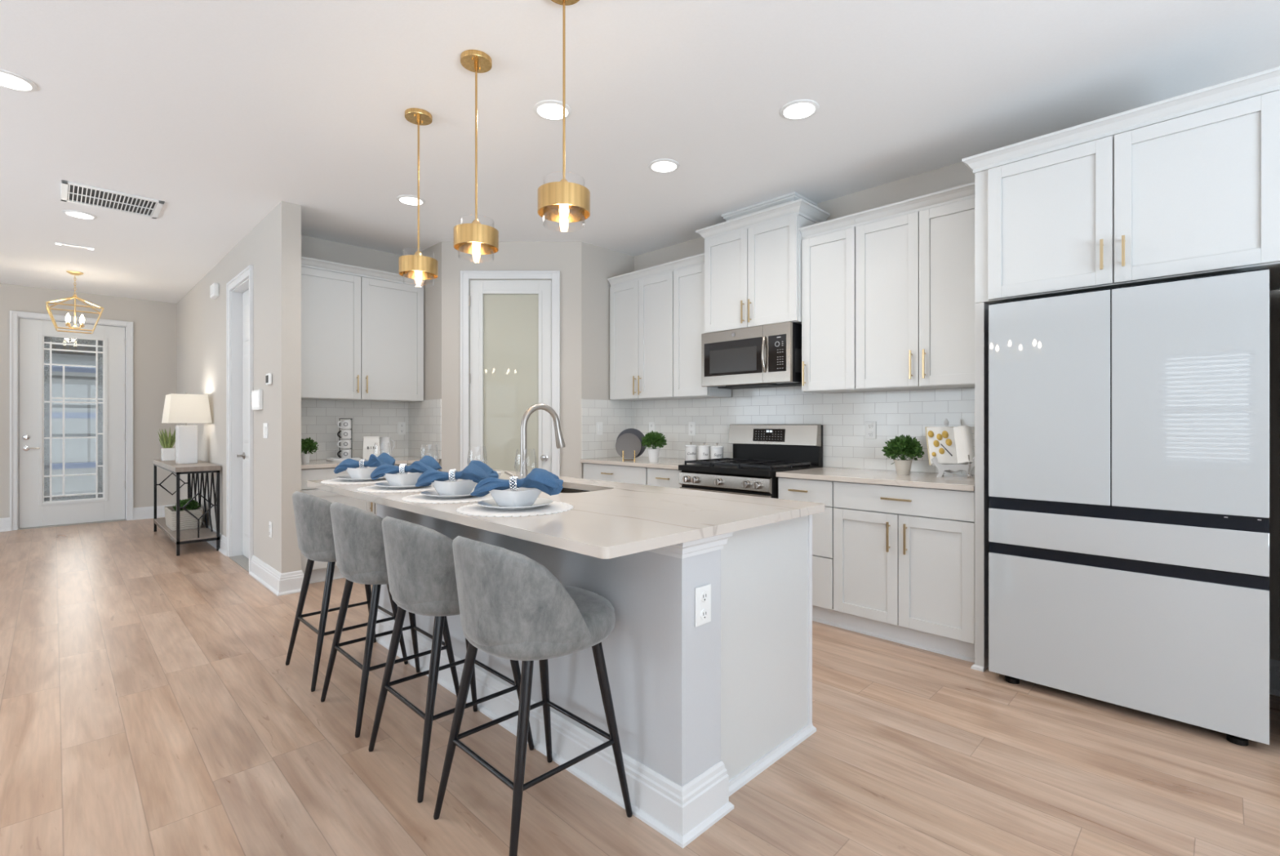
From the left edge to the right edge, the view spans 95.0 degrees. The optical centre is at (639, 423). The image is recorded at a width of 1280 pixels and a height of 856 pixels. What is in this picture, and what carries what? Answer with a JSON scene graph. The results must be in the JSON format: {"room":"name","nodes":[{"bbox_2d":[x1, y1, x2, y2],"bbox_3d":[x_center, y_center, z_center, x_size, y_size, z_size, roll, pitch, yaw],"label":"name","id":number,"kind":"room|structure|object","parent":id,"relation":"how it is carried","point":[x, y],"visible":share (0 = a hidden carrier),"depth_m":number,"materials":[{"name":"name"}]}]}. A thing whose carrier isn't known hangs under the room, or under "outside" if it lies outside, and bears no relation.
{"room":"kitchen","nodes":[
{"label":"kitchen","id":0,"kind":"room"},
{"bbox_2d":[0,283,176,517],"bbox_3d":[-8.053,-0.188,5.990,5.482,2.820,0.140,0,0,-45],"label":"wall","id":1,"kind":"structure","parent":0,"point":[154,322],"depth_m":7.53,"materials":[{"name":"beige paint"}]},
{"bbox_2d":[9,310,133,530],"bbox_3d":[-6.882,-0.037,7.136,1.072,2.518,0.156,0,0,-45],"label":"trim","id":2,"kind":"structure","parent":1,"relation":"attached to","point":[14,319],"depth_m":6.79,"materials":[{"name":"white paint"}]},
{"bbox_2d":[17,318,126,529],"bbox_3d":[-6.877,-0.002,7.131,0.950,2.447,0.150,0,0,-45],"label":"door","id":3,"kind":"structure","parent":1,"relation":"in","point":[35,512],"depth_m":7.06,"materials":[{"name":"white paint"}]},
{"bbox_2d":[133,504,175,519],"bbox_3d":[-6.300,1.146,7.623,0.440,0.152,0.030,0,0,-45],"label":"baseboard","id":4,"kind":"structure","parent":1,"relation":"attached to","point":[139,513],"depth_m":7.57,"materials":[{"name":"white paint"}]},
{"bbox_2d":[160,447,175,460],"bbox_3d":[-5.215,0.335,6.481,0.110,0.135,0.110,0,0,-45],"label":"pot","id":5,"kind":"object","parent":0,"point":[166,453],"depth_m":6.44,"materials":[{"name":"white ceramic"}]},
{"bbox_2d":[176,200,301,573],"bbox_3d":[-4.318,-0.188,6.041,0.127,2.820,5.070,0,0,-45],"label":"wall","id":6,"kind":"structure","parent":0,"point":[273,246],"depth_m":4.53,"materials":[{"name":"beige paint"}]},
{"bbox_2d":[202,521,226,555],"bbox_3d":[-4.990,1.146,6.603,0.030,0.152,3.325,0,0,-45],"label":"baseboard","id":7,"kind":"structure","parent":6,"relation":"attached to","point":[222,548],"depth_m":5.64,"materials":[{"name":"white paint"}]},
{"bbox_2d":[229,554,248,571],"bbox_3d":[-3.445,1.218,5.153,0.145,0.008,0.736,0,0,-45],"label":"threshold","id":8,"kind":"structure","parent":6,"relation":"attached to","point":[242,560],"depth_m":5.21,"materials":[{"name":"wood"}]},
{"bbox_2d":[226,264,253,572],"bbox_3d":[-3.447,-0.036,5.152,0.153,2.517,0.910,0,0,-45],"label":"trim","id":9,"kind":"structure","parent":6,"relation":"attached to","point":[233,297],"depth_m":5.39,"materials":[{"name":"white paint"}]},
{"bbox_2d":[236,288,248,558],"bbox_3d":[-3.433,0.001,5.166,0.095,2.419,0.732,0,0,-45],"label":"door","id":10,"kind":"structure","parent":6,"relation":"in","point":[245,455],"depth_m":5.32,"materials":[{"name":"white paint"}]},
{"bbox_2d":[251,389,262,410],"bbox_3d":[-3.033,-0.188,4.646,0.240,0.160,0.030,0,0,45],"label":"keypad","id":11,"kind":"object","parent":6,"relation":"attached to","point":[256,395],"visible":1,"depth_m":4.59,"materials":[{"name":"white plastic"}]},
{"bbox_2d":[248,554,303,595],"bbox_3d":[-2.812,1.146,4.535,0.187,0.152,0.870,0,0,-45],"label":"baseboard","id":12,"kind":"structure","parent":6,"relation":"attached to","point":[290,582],"depth_m":4.28,"materials":[{"name":"white paint"}]},
{"bbox_2d":[301,235,406,459],"bbox_3d":[-2.646,-0.188,5.255,1.125,2.820,0.100,0,0,-45],"label":"wall","id":13,"kind":"structure","parent":0,"point":[311,247],"depth_m":5.23,"materials":[{"name":"beige paint"}]},
{"bbox_2d":[301,399,408,460],"bbox_3d":[-2.607,0.044,5.215,1.125,0.525,0.012,0,0,-45],"label":"backsplash","id":14,"kind":"structure","parent":13,"relation":"attached to","point":[320,419],"depth_m":5.25,"materials":[{"name":"tile"}]},
{"bbox_2d":[301,256,425,402],"bbox_3d":[-2.467,-0.764,5.079,1.100,1.117,0.359,0,0,-45],"label":"upper cabinet","id":15,"kind":"object","parent":13,"relation":"attached to","point":[362,328],"visible":0.8,"depth_m":4.97,"materials":[{"name":"white paint"}]},
{"bbox_2d":[420,241,441,471],"bbox_3d":[-1.979,-0.188,5.449,0.093,2.820,0.769,0,0,-45],"label":"wall","id":16,"kind":"structure","parent":0,"point":[432,287],"depth_m":5.26,"materials":[{"name":"beige paint"}]},
{"bbox_2d":[408,399,441,458],"bbox_3d":[-1.977,0.044,5.372,0.012,0.525,0.657,0,0,-45],"label":"backsplash","id":17,"kind":"structure","parent":16,"relation":"attached to","point":[424,417],"depth_m":5.34,"materials":[{"name":"tile"}]},
{"bbox_2d":[441,241,581,478],"bbox_3d":[-1.126,-0.188,5.194,1.228,2.820,0.100,0,0,0],"label":"wall","id":18,"kind":"structure","parent":0,"point":[565,257],"depth_m":5.14,"materials":[{"name":"beige paint"}]},
{"bbox_2d":[468,280,551,472],"bbox_3d":[-1.140,-0.026,5.143,0.723,2.472,0.107,0,0,0],"label":"door","id":19,"kind":"structure","parent":18,"relation":"in","point":[510,373],"depth_m":5.17,"materials":[{"name":"white paint"}]},
{"bbox_2d":[460,271,559,475],"bbox_3d":[-1.136,-0.057,5.131,0.869,2.558,0.026,0,0,0],"label":"trim","id":20,"kind":"structure","parent":18,"relation":"attached to","point":[465,276],"depth_m":5.13,"materials":[{"name":"white paint"}]},
{"bbox_2d":[581,241,634,478],"bbox_3d":[-0.320,-0.188,5.408,0.645,2.820,0.100,0,0,-45],"label":"wall","id":21,"kind":"structure","parent":0,"point":[598,264],"depth_m":5.26,"materials":[{"name":"beige paint"}]},
{"bbox_2d":[581,399,634,458],"bbox_3d":[-0.285,0.044,5.364,0.633,0.525,0.012,0,0,-45],"label":"backsplash","id":22,"kind":"structure","parent":21,"relation":"attached to","point":[616,416],"depth_m":5.31,"materials":[{"name":"tile"}]},
{"bbox_2d":[0,0,1279,303],"bbox_3d":[-2.284,-1.648,2.143,8.400,0.100,13.660,0,0,-45],"label":"ceiling","id":23,"kind":"structure","parent":0,"point":[222,113],"depth_m":2.88,"materials":[{"name":"paint"}]},
{"bbox_2d":[0,69,37,92],"bbox_3d":[-2.934,-1.594,2.722,0.194,0.008,0.194,0,0,-45],"label":"recessed light","id":24,"kind":"object","parent":23,"relation":"in","point":[10,80],"visible":1,"depth_m":2.74,"materials":[{"name":"white"}]},
{"bbox_2d":[45,270,103,333],"bbox_3d":[-5.957,-1.287,6.184,0.433,0.620,0.433,0,0,-45],"label":"lantern pendant","id":25,"kind":"object","parent":23,"relation":"hanging from","point":[68,317],"visible":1,"depth_m":6.18,"materials":[{"name":"gold metal"}]},
{"bbox_2d":[62,209,97,219],"bbox_3d":[-4.277,-1.594,4.477,0.194,0.008,0.194,0,0,-45],"label":"recessed light","id":26,"kind":"object","parent":23,"relation":"in","point":[77,214],"visible":1,"depth_m":4.46,"materials":[{"name":"white"}]},
{"bbox_2d":[60,179,164,218],"bbox_3d":[-3.769,-1.592,4.193,0.530,0.012,0.470,0,0,-45],"label":"ceiling vent","id":27,"kind":"object","parent":23,"relation":"in","point":[71,192],"visible":1,"depth_m":4.18,"materials":[{"name":"white plastic"}]},
{"bbox_2d":[396,195,425,205],"bbox_3d":[-1.635,-1.594,4.191,0.194,0.008,0.194,0,0,-45],"label":"recessed light","id":28,"kind":"object","parent":23,"relation":"in","point":[411,200],"visible":0.94,"depth_m":4.18,"materials":[{"name":"white"}]},
{"bbox_2d":[398,107,438,282],"bbox_3d":[-1.145,-1.161,3.034,0.191,0.872,0.191,0,0,-45],"label":"pendant light","id":29,"kind":"object","parent":23,"relation":"hanging from","point":[418,266],"visible":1,"depth_m":3.01,"materials":[{"name":"gold metal"}]},
{"bbox_2d":[453,49,498,254],"bbox_3d":[-0.718,-1.161,2.570,0.191,0.872,0.191,0,0,-45],"label":"pendant light","id":30,"kind":"object","parent":23,"relation":"hanging from","point":[474,237],"visible":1,"depth_m":2.55,"materials":[{"name":"gold metal"}]},
{"bbox_2d":[533,100,571,120],"bbox_3d":[-0.446,-1.594,2.991,0.194,0.008,0.194,0,0,-45],"label":"recessed light","id":31,"kind":"object","parent":23,"relation":"in","point":[551,110],"visible":0.93,"depth_m":2.98,"materials":[{"name":"white plastic"}]},
{"bbox_2d":[537,0,590,222],"bbox_3d":[-0.278,-1.161,2.145,0.191,0.872,0.191,0,0,-45],"label":"pendant light","id":32,"kind":"object","parent":23,"relation":"hanging from","point":[563,201],"visible":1,"depth_m":2.13,"materials":[{"name":"gold metal"}]},
{"bbox_2d":[648,159,679,173],"bbox_3d":[0.148,-1.594,3.633,0.194,0.008,0.194,0,0,-45],"label":"recessed light","id":33,"kind":"object","parent":23,"relation":"in","point":[660,166],"visible":1,"depth_m":3.62,"materials":[{"name":"white"}]},
{"bbox_2d":[779,99,818,119],"bbox_3d":[0.810,-1.594,2.985,0.194,0.008,0.194,0,0,-45],"label":"recessed light","id":34,"kind":"object","parent":23,"relation":"in","point":[799,109],"visible":1,"depth_m":2.97,"materials":[{"name":"white"}]},
{"bbox_2d":[0,516,1279,855],"bbox_3d":[-2.284,1.272,2.143,8.400,0.100,13.660,0,0,-45],"label":"floor","id":35,"kind":"structure","parent":0,"point":[151,704],"depth_m":2.17,"materials":[{"name":"brown wood"}]},
{"bbox_2d":[152,458,220,555],"bbox_3d":[-4.792,0.812,6.161,0.345,0.820,1.770,0,0,-45],"label":"console table","id":36,"kind":"object","parent":35,"relation":"on","point":[179,536],"visible":0.88,"depth_m":5.75,"materials":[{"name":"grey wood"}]},
{"bbox_2d":[157,424,177,460],"bbox_3d":[-5.226,0.204,6.493,0.180,0.395,0.143,0,0,-45],"label":"succulent","id":37,"kind":"object","parent":36,"relation":"on","point":[168,452],"visible":0.91,"depth_m":6.46,"materials":[{"name":"green plant"}]},
{"bbox_2d":[164,505,203,530],"bbox_3d":[-4.798,0.979,6.162,0.264,0.195,0.550,0,0,-45],"label":"wicker basket","id":38,"kind":"object","parent":36,"relation":"on","point":[187,521],"visible":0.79,"depth_m":5.99,"materials":[{"name":"wicker"}]},
{"bbox_2d":[173,496,201,511],"bbox_3d":[-4.741,0.843,6.138,0.252,0.150,0.252,0,0,-45],"label":"greenery","id":39,"kind":"object","parent":38,"relation":"in","point":[193,504],"visible":0.71,"depth_m":6.10,"materials":[{"name":"green plant"}]},
{"bbox_2d":[154,517,217,541],"bbox_3d":[-4.791,1.089,6.162,0.322,0.025,1.742,0,0,-45],"label":"shelf","id":40,"kind":"object","parent":36,"relation":"attached to","point":[206,534],"depth_m":5.75,"materials":[{"name":"grey wood"}]},
{"bbox_2d":[161,391,212,463],"bbox_3d":[-4.656,0.037,6.021,0.350,0.730,0.500,0,0,-45],"label":"table lamp","id":41,"kind":"object","parent":36,"relation":"on","point":[186,407],"visible":1,"depth_m":5.91,"materials":[{"name":"white ceramic"}]},
{"bbox_2d":[285,490,408,691],"bbox_3d":[-1.490,0.773,2.987,0.472,0.897,0.486,0,0,43],"label":"bar stool","id":42,"kind":"object","parent":35,"relation":"on","point":[313,518],"visible":0.63,"depth_m":2.77,"materials":[{"name":"grey fabric"}]},
{"bbox_2d":[301,463,438,583],"bbox_3d":[-2.362,0.779,4.978,1.100,0.885,0.649,0,0,-45],"label":"base cabinet","id":43,"kind":"object","parent":35,"relation":"on","point":[318,572],"visible":0.13,"depth_m":4.53,"materials":[{"name":"white paint"}]},
{"bbox_2d":[301,455,439,468],"bbox_3d":[-2.379,0.322,4.979,1.109,0.030,0.645,0,0,-45],"label":"countertop","id":44,"kind":"structure","parent":43,"relation":"on","point":[313,464],"depth_m":4.74,"materials":[{"name":"white stone"}]},
{"bbox_2d":[301,436,318,462],"bbox_3d":[-2.647,0.204,4.638,0.197,0.205,0.188,0,0,-45],"label":"boxwood","id":45,"kind":"object","parent":44,"relation":"on","point":[308,444],"visible":0.68,"depth_m":4.62,"materials":[{"name":"green plant"}]},
{"bbox_2d":[362,435,379,459],"bbox_3d":[-2.326,0.208,5.077,0.134,0.198,0.074,0,0,-27],"label":"coffee bag","id":46,"kind":"object","parent":44,"relation":"on","point":[369,442],"visible":0.94,"depth_m":5.05,"materials":[{"name":"paper"}]},
{"bbox_2d":[379,436,395,455],"bbox_3d":[-2.262,0.212,5.227,0.126,0.190,0.110,0,0,-8],"label":"pitcher","id":47,"kind":"object","parent":44,"relation":"on","point":[384,444],"visible":0.73,"depth_m":5.19,"materials":[{"name":"white ceramic"}]},
{"bbox_2d":[320,501,459,737],"bbox_3d":[-1.096,0.773,2.594,0.486,0.897,0.472,0,0,-43],"label":"bar stool","id":48,"kind":"object","parent":35,"relation":"on","point":[357,532],"visible":0.74,"depth_m":2.38,"materials":[{"name":"grey fabric"}]},
{"bbox_2d":[368,515,533,802],"bbox_3d":[-0.705,0.773,2.203,0.472,0.897,0.486,0,0,43],"label":"bar stool","id":49,"kind":"object","parent":35,"relation":"on","point":[420,559],"visible":0.83,"depth_m":1.99,"materials":[{"name":"grey fabric"}]},
{"bbox_2d":[433,535,632,855],"bbox_3d":[-0.330,0.773,1.828,0.472,0.897,0.486,0,0,43],"label":"bar stool","id":50,"kind":"object","parent":35,"relation":"on","point":[512,606],"visible":1,"depth_m":1.63,"materials":[{"name":"grey fabric"}]},
{"bbox_2d":[375,487,816,848],"bbox_3d":[-0.397,0.780,2.825,0.870,0.884,2.343,0,0,-45],"label":"kitchen island","id":51,"kind":"object","parent":35,"relation":"on","point":[708,651],"visible":0.51,"depth_m":1.97,"materials":[{"name":"grey paint"}]},
{"bbox_2d":[306,468,824,558],"bbox_3d":[-0.546,0.322,2.721,1.140,0.030,2.440,0,0,-45],"label":"island countertop","id":52,"kind":"structure","parent":51,"relation":"on","point":[613,519],"depth_m":2.01,"materials":[{"name":"white stone"}]},
{"bbox_2d":[320,477,387,484],"bbox_3d":[-1.492,0.305,3.175,0.417,0.004,0.416,0,0,-45],"label":"placemat","id":53,"kind":"object","parent":52,"relation":"on","point":[336,481],"visible":0.44,"depth_m":3.05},
{"bbox_2d":[336,475,385,480],"bbox_3d":[-1.492,0.293,3.175,0.268,0.019,0.268,0,0,-45],"label":"dinner plate","id":54,"kind":"object","parent":53,"relation":"on","point":[344,477],"visible":0.58,"depth_m":3.10,"materials":[{"name":"white ceramic"}]},
{"bbox_2d":[346,466,377,478],"bbox_3d":[-1.492,0.265,3.175,0.160,0.063,0.160,0,0,33],"label":"square bowl","id":55,"kind":"object","parent":54,"relation":"on","point":[354,473],"visible":0.56,"depth_m":3.11,"materials":[{"name":"white ceramic"}]},
{"bbox_2d":[333,452,395,473],"bbox_3d":[-1.493,0.212,3.193,0.326,0.110,0.167,0,0,1],"label":"napkin","id":56,"kind":"object","parent":55,"relation":"on","point":[384,458],"visible":0.9,"depth_m":3.15,"materials":[{"name":"blue fabric"}]},
{"bbox_2d":[356,484,435,493],"bbox_3d":[-1.128,0.305,2.811,0.417,0.004,0.416,0,0,-45],"label":"placemat","id":57,"kind":"object","parent":52,"relation":"on","point":[373,488],"visible":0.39,"depth_m":2.71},
{"bbox_2d":[373,481,421,488],"bbox_3d":[-1.128,0.293,2.811,0.268,0.019,0.268,0,0,-45],"label":"dinner plate","id":58,"kind":"object","parent":57,"relation":"on","point":[385,484],"visible":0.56,"depth_m":2.73,"materials":[{"name":"white ceramic"}]},
{"bbox_2d":[383,471,422,485],"bbox_3d":[-1.128,0.265,2.811,0.160,0.063,0.160,0,0,33],"label":"square bowl","id":59,"kind":"object","parent":58,"relation":"on","point":[410,478],"visible":0.63,"depth_m":2.76,"materials":[{"name":"white ceramic"}]},
{"bbox_2d":[370,454,442,479],"bbox_3d":[-1.118,0.209,2.824,0.345,0.112,0.153,0,0,6],"label":"napkin","id":60,"kind":"object","parent":59,"relation":"in","point":[427,462],"visible":0.88,"depth_m":2.78,"materials":[{"name":"blue fabric"}]},
{"bbox_2d":[400,493,493,503],"bbox_3d":[-0.778,0.305,2.461,0.417,0.004,0.416,0,0,-45],"label":"placemat","id":61,"kind":"object","parent":52,"relation":"on","point":[415,498],"visible":0.41,"depth_m":2.35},
{"bbox_2d":[420,488,474,497],"bbox_3d":[-0.778,0.293,2.461,0.268,0.019,0.268,0,0,-45],"label":"dinner plate","id":62,"kind":"object","parent":61,"relation":"on","point":[433,492],"visible":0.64,"depth_m":2.39,"materials":[{"name":"white ceramic"}]},
{"bbox_2d":[431,478,476,495],"bbox_3d":[-0.778,0.265,2.461,0.160,0.063,0.160,0,0,33],"label":"square bowl","id":63,"kind":"object","parent":62,"relation":"on","point":[462,486],"visible":0.73,"depth_m":2.41,"materials":[{"name":"white ceramic"}]},
{"bbox_2d":[415,459,498,486],"bbox_3d":[-0.772,0.210,2.445,0.340,0.110,0.162,0,0,-1],"label":"napkin","id":64,"kind":"object","parent":63,"relation":"on","point":[476,471],"visible":0.93,"depth_m":2.43,"materials":[{"name":"blue fabric"}]},
{"bbox_2d":[455,501,573,516],"bbox_3d":[-0.453,0.305,2.135,0.417,0.004,0.416,0,0,-45],"label":"placemat","id":65,"kind":"object","parent":52,"relation":"on","point":[475,509],"visible":0.62,"depth_m":2.05,"materials":[{"name":"fabric"}]},
{"bbox_2d":[477,497,552,509],"bbox_3d":[-0.453,0.293,2.135,0.268,0.019,0.268,0,0,-45],"label":"dinner plate","id":66,"kind":"object","parent":65,"relation":"on","point":[491,503],"visible":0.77,"depth_m":2.12,"materials":[{"name":"white ceramic"}]},
{"bbox_2d":[488,487,541,506],"bbox_3d":[-0.453,0.265,2.135,0.160,0.063,0.160,0,0,33],"label":"bowl","id":67,"kind":"object","parent":66,"relation":"on","point":[523,496],"visible":0.75,"depth_m":2.08,"materials":[{"name":"white ceramic"}]},
{"bbox_2d":[470,467,563,496],"bbox_3d":[-0.451,0.214,2.119,0.333,0.109,0.158,0,0,-1],"label":"napkin","id":68,"kind":"object","parent":67,"relation":"on","point":[544,480],"visible":0.91,"depth_m":2.10,"materials":[{"name":"blue fabric"}]},
{"bbox_2d":[504,403,564,479],"bbox_3d":[-0.484,0.105,2.786,0.302,0.404,0.100,0,0,-32],"label":"kitchen faucet","id":69,"kind":"object","parent":52,"relation":"on","point":[560,443],"visible":0.8,"depth_m":2.73,"materials":[{"name":"silver metal"}]},
{"bbox_2d":[694,583,711,626],"bbox_3d":[0.193,0.554,1.795,0.073,0.117,0.006,0,0,-45],"label":"outlet","id":70,"kind":"object","parent":51,"relation":"attached to","point":[702,591],"depth_m":1.79,"materials":[{"name":"white plastic"}]},
{"bbox_2d":[583,462,648,484],"bbox_3d":[-0.016,0.779,5.064,0.775,0.885,0.657,0,0,45],"label":"base cabinet","id":71,"kind":"object","parent":35,"relation":"on","point":[614,473],"visible":0.13,"depth_m":4.82,"materials":[{"name":"white paint"}]},
{"bbox_2d":[580,456,694,469],"bbox_3d":[0.123,0.322,4.938,0.658,0.030,1.166,0,0,-45],"label":"countertop","id":72,"kind":"structure","parent":71,"relation":"on","point":[640,461],"depth_m":4.81,"materials":[{"name":"white stone"}]},
{"bbox_2d":[622,450,635,460],"bbox_3d":[-0.092,0.265,4.949,0.106,0.085,0.120,0,0,0],"label":"plate stand","id":73,"kind":"object","parent":72,"relation":"on","point":[623,451],"visible":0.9,"depth_m":4.89,"materials":[{"name":"gold metal"}]},
{"bbox_2d":[615,432,640,458],"bbox_3d":[-0.098,0.185,4.922,0.216,0.214,0.043,0,0,0],"label":"salad plate","id":74,"kind":"object","parent":73,"relation":"in","point":[628,442],"visible":1,"depth_m":4.93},
{"bbox_2d":[616,427,646,457],"bbox_3d":[-0.074,0.165,4.962,0.256,0.254,0.048,0,0,0],"label":"dinner plate","id":75,"kind":"object","parent":73,"relation":"on","point":[639,434],"visible":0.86,"depth_m":4.97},
{"bbox_2d":[647,448,659,462],"bbox_3d":[0.110,0.255,4.755,0.104,0.105,0.104,0,0,-45],"label":"pot","id":76,"kind":"object","parent":72,"relation":"on","point":[653,453],"depth_m":4.72,"materials":[{"name":"white ceramic"}]},
{"bbox_2d":[641,431,666,462],"bbox_3d":[0.112,0.180,4.758,0.213,0.255,0.211,0,0,-5],"label":"boxwood","id":77,"kind":"object","parent":72,"relation":"on","point":[655,439],"visible":1,"depth_m":4.72,"materials":[{"name":"green plant"}]},
{"bbox_2d":[684,441,697,460],"bbox_3d":[0.424,0.229,4.872,0.104,0.156,0.104,0,0,-45],"label":"canister","id":78,"kind":"object","parent":72,"relation":"on","point":[691,450],"visible":0.96,"depth_m":4.83,"materials":[{"name":"white ceramic"}]},
{"bbox_2d":[697,442,711,459],"bbox_3d":[0.523,0.229,4.773,0.104,0.156,0.104,0,0,-45],"label":"canister","id":79,"kind":"object","parent":72,"relation":"on","point":[704,451],"visible":0.91,"depth_m":4.73,"materials":[{"name":"white ceramic"}]},
{"bbox_2d":[647,466,681,488],"bbox_3d":[0.394,0.779,4.654,0.375,0.885,0.657,0,0,45],"label":"base cabinet","id":80,"kind":"object","parent":35,"relation":"on","point":[669,477],"visible":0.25,"depth_m":4.45,"materials":[{"name":"white paint"}]},
{"bbox_2d":[678,423,822,497],"bbox_3d":[0.777,0.611,4.210,0.772,1.222,0.757,0,0,45],"label":"gas range","id":81,"kind":"object","parent":35,"relation":"on","point":[760,451],"visible":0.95,"depth_m":4.19,"materials":[{"name":"silver metal"}]},
{"bbox_2d":[678,463,820,476],"bbox_3d":[0.779,0.317,4.213,0.772,0.039,0.650,0,0,45],"label":"cooktop","id":82,"kind":"object","parent":81,"relation":"in","point":[709,469],"depth_m":3.98,"materials":[{"name":"black metal"}]},
{"bbox_2d":[777,476,838,626],"bbox_3d":[1.221,0.779,3.827,0.375,0.885,0.657,0,0,45],"label":"base cabinet","id":83,"kind":"object","parent":35,"relation":"on","point":[788,488],"visible":0.32,"depth_m":3.55,"materials":[{"name":"white paint"}]},
{"bbox_2d":[833,480,974,662],"bbox_3d":[1.623,0.779,3.425,0.763,0.885,0.657,0,0,45],"label":"base cabinet","id":84,"kind":"object","parent":35,"relation":"on","point":[904,556],"visible":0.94,"depth_m":3.19,"materials":[{"name":"white paint"}]},
{"bbox_2d":[776,466,974,490],"bbox_3d":[1.498,0.322,3.563,0.658,0.030,1.136,0,0,-45],"label":"countertop","id":85,"kind":"structure","parent":84,"relation":"on","point":[919,479],"depth_m":3.42,"materials":[{"name":"white stone"}]},
{"bbox_2d":[881,434,924,474],"bbox_3d":[1.612,0.185,3.596,0.247,0.244,0.243,0,0,-45],"label":"boxwood","id":86,"kind":"object","parent":85,"relation":"on","point":[907,446],"visible":1,"depth_m":3.55,"materials":[{"name":"green plant"}]},
{"bbox_2d":[931,417,974,477],"bbox_3d":[1.821,0.138,3.454,0.250,0.342,0.200,0,0,7],"label":"easel","id":87,"kind":"object","parent":85,"relation":"on","point":[953,468],"visible":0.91,"depth_m":3.38,"materials":[{"name":"white paint"}]},
{"bbox_2d":[924,425,974,464],"bbox_3d":[1.837,0.125,3.424,0.290,0.232,0.118,0,0,7],"label":"cookbook","id":88,"kind":"object","parent":87,"relation":"on","point":[949,445],"visible":0.91,"depth_m":3.42,"materials":[{"name":"paper"}]},
{"bbox_2d":[928,430,951,456],"bbox_3d":[1.761,0.116,3.435,0.130,0.151,0.050,0,0,7],"label":"picture","id":89,"kind":"object","parent":88,"relation":"attached to","point":[940,442],"depth_m":3.44},
{"bbox_2d":[970,302,989,671],"bbox_3d":[1.913,0.310,3.152,0.676,1.824,0.056,0,0,-45],"label":"panel","id":90,"kind":"object","parent":35,"relation":"on","point":[981,496],"visible":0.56,"depth_m":2.92,"materials":[{"name":"white paint"}]},
{"bbox_2d":[988,268,1279,745],"bbox_3d":[2.280,0.322,2.727,0.760,1.800,0.976,0,0,-45],"label":"refrigerator","id":91,"kind":"object","parent":35,"relation":"on","point":[1129,426],"depth_m":2.42,"materials":[{"name":"white glass"}]},
{"bbox_2d":[893,458,912,474],"bbox_3d":[1.612,0.263,3.592,0.104,0.088,0.104,0,0,-45],"label":"pot","id":92,"kind":"object","parent":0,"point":[903,466],"depth_m":3.56,"materials":[{"name":"beige ceramic"}]},
{"bbox_2d":[634,161,1279,660],"bbox_3d":[2.638,-0.188,2.991,0.120,2.820,7.700,0,0,-45],"label":"wall","id":93,"kind":"structure","parent":0,"point":[958,174],"depth_m":3.55,"materials":[{"name":"beige paint"}]},
{"bbox_2d":[607,262,691,400],"bbox_3d":[0.092,-0.770,5.179,0.775,1.105,0.342,0,0,45],"label":"upper cabinet","id":94,"kind":"object","parent":93,"relation":"attached to","point":[642,300],"visible":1,"depth_m":5.05,"materials":[{"name":"white paint"}]},
{"bbox_2d":[671,253,731,398],"bbox_3d":[0.498,-0.770,4.779,0.362,1.105,0.333,0,0,45],"label":"upper cabinet","id":95,"kind":"object","parent":93,"relation":"attached to","point":[689,272],"visible":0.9,"depth_m":4.69,"materials":[{"name":"white paint"}]},
{"bbox_2d":[695,191,830,333],"bbox_3d":[0.897,-1.145,4.353,0.910,0.903,0.415,0,0,45],"label":"upper cabinet","id":96,"kind":"object","parent":93,"relation":"attached to","point":[753,258],"visible":0.95,"depth_m":4.18,"materials":[{"name":"white paint"}]},
{"bbox_2d":[701,321,801,389],"bbox_3d":[0.867,-0.482,4.338,0.768,0.411,0.439,0,0,45],"label":"microwave","id":97,"kind":"object","parent":96,"relation":"attached to","point":[770,355],"visible":1,"depth_m":4.16,"materials":[{"name":"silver metal"}]},
{"bbox_2d":[732,385,821,396],"bbox_3d":[1.039,-0.298,4.496,0.012,0.160,0.796,0,0,-45],"label":"backsplash","id":98,"kind":"structure","parent":93,"relation":"attached to","point":[786,390],"depth_m":4.53,"materials":[{"name":"tile"}]},
{"bbox_2d":[634,387,974,475],"bbox_3d":[1.038,0.044,4.497,0.012,0.525,3.108,0,0,-45],"label":"backsplash","id":99,"kind":"structure","parent":93,"relation":"attached to","point":[843,416],"depth_m":4.14,"materials":[{"name":"tile"}]},
{"bbox_2d":[799,213,870,393],"bbox_3d":[1.324,-0.770,3.946,0.378,1.105,0.342,0,0,45],"label":"upper cabinet","id":100,"kind":"object","parent":93,"relation":"attached to","point":[828,246],"visible":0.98,"depth_m":3.85,"materials":[{"name":"white paint"}]},
{"bbox_2d":[865,421,875,438],"bbox_3d":[1.557,0.042,3.961,0.073,0.117,0.010,0,0,45],"label":"wall outlet","id":101,"kind":"object","parent":93,"relation":"attached to","point":[870,426],"visible":1,"depth_m":3.96,"materials":[{"name":"white plastic"}]},
{"bbox_2d":[853,182,975,391],"bbox_3d":[1.732,-0.770,3.539,0.772,1.105,0.342,0,0,45],"label":"upper cabinet","id":102,"kind":"object","parent":93,"relation":"attached to","point":[915,303],"visible":0.87,"depth_m":3.45,"materials":[{"name":"white paint"}]},
{"bbox_2d":[961,66,1279,304],"bbox_3d":[2.240,-0.963,2.780,1.107,0.720,0.697,0,0,45],"label":"upper cabinet","id":103,"kind":"object","parent":93,"relation":"attached to","point":[1187,185],"visible":1,"depth_m":2.48,"materials":[{"name":"white paint"}]},
{"label":"outside","id":104,"kind":"structure","parent":0,"visible":0},
{"bbox_2d":[44,337,102,501],"bbox_3d":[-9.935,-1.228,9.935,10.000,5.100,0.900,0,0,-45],"label":"door glass","id":105,"kind":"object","parent":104,"point":[79,381],"visible":0.16,"depth_m":10.16,"materials":[{"name":"glass"}]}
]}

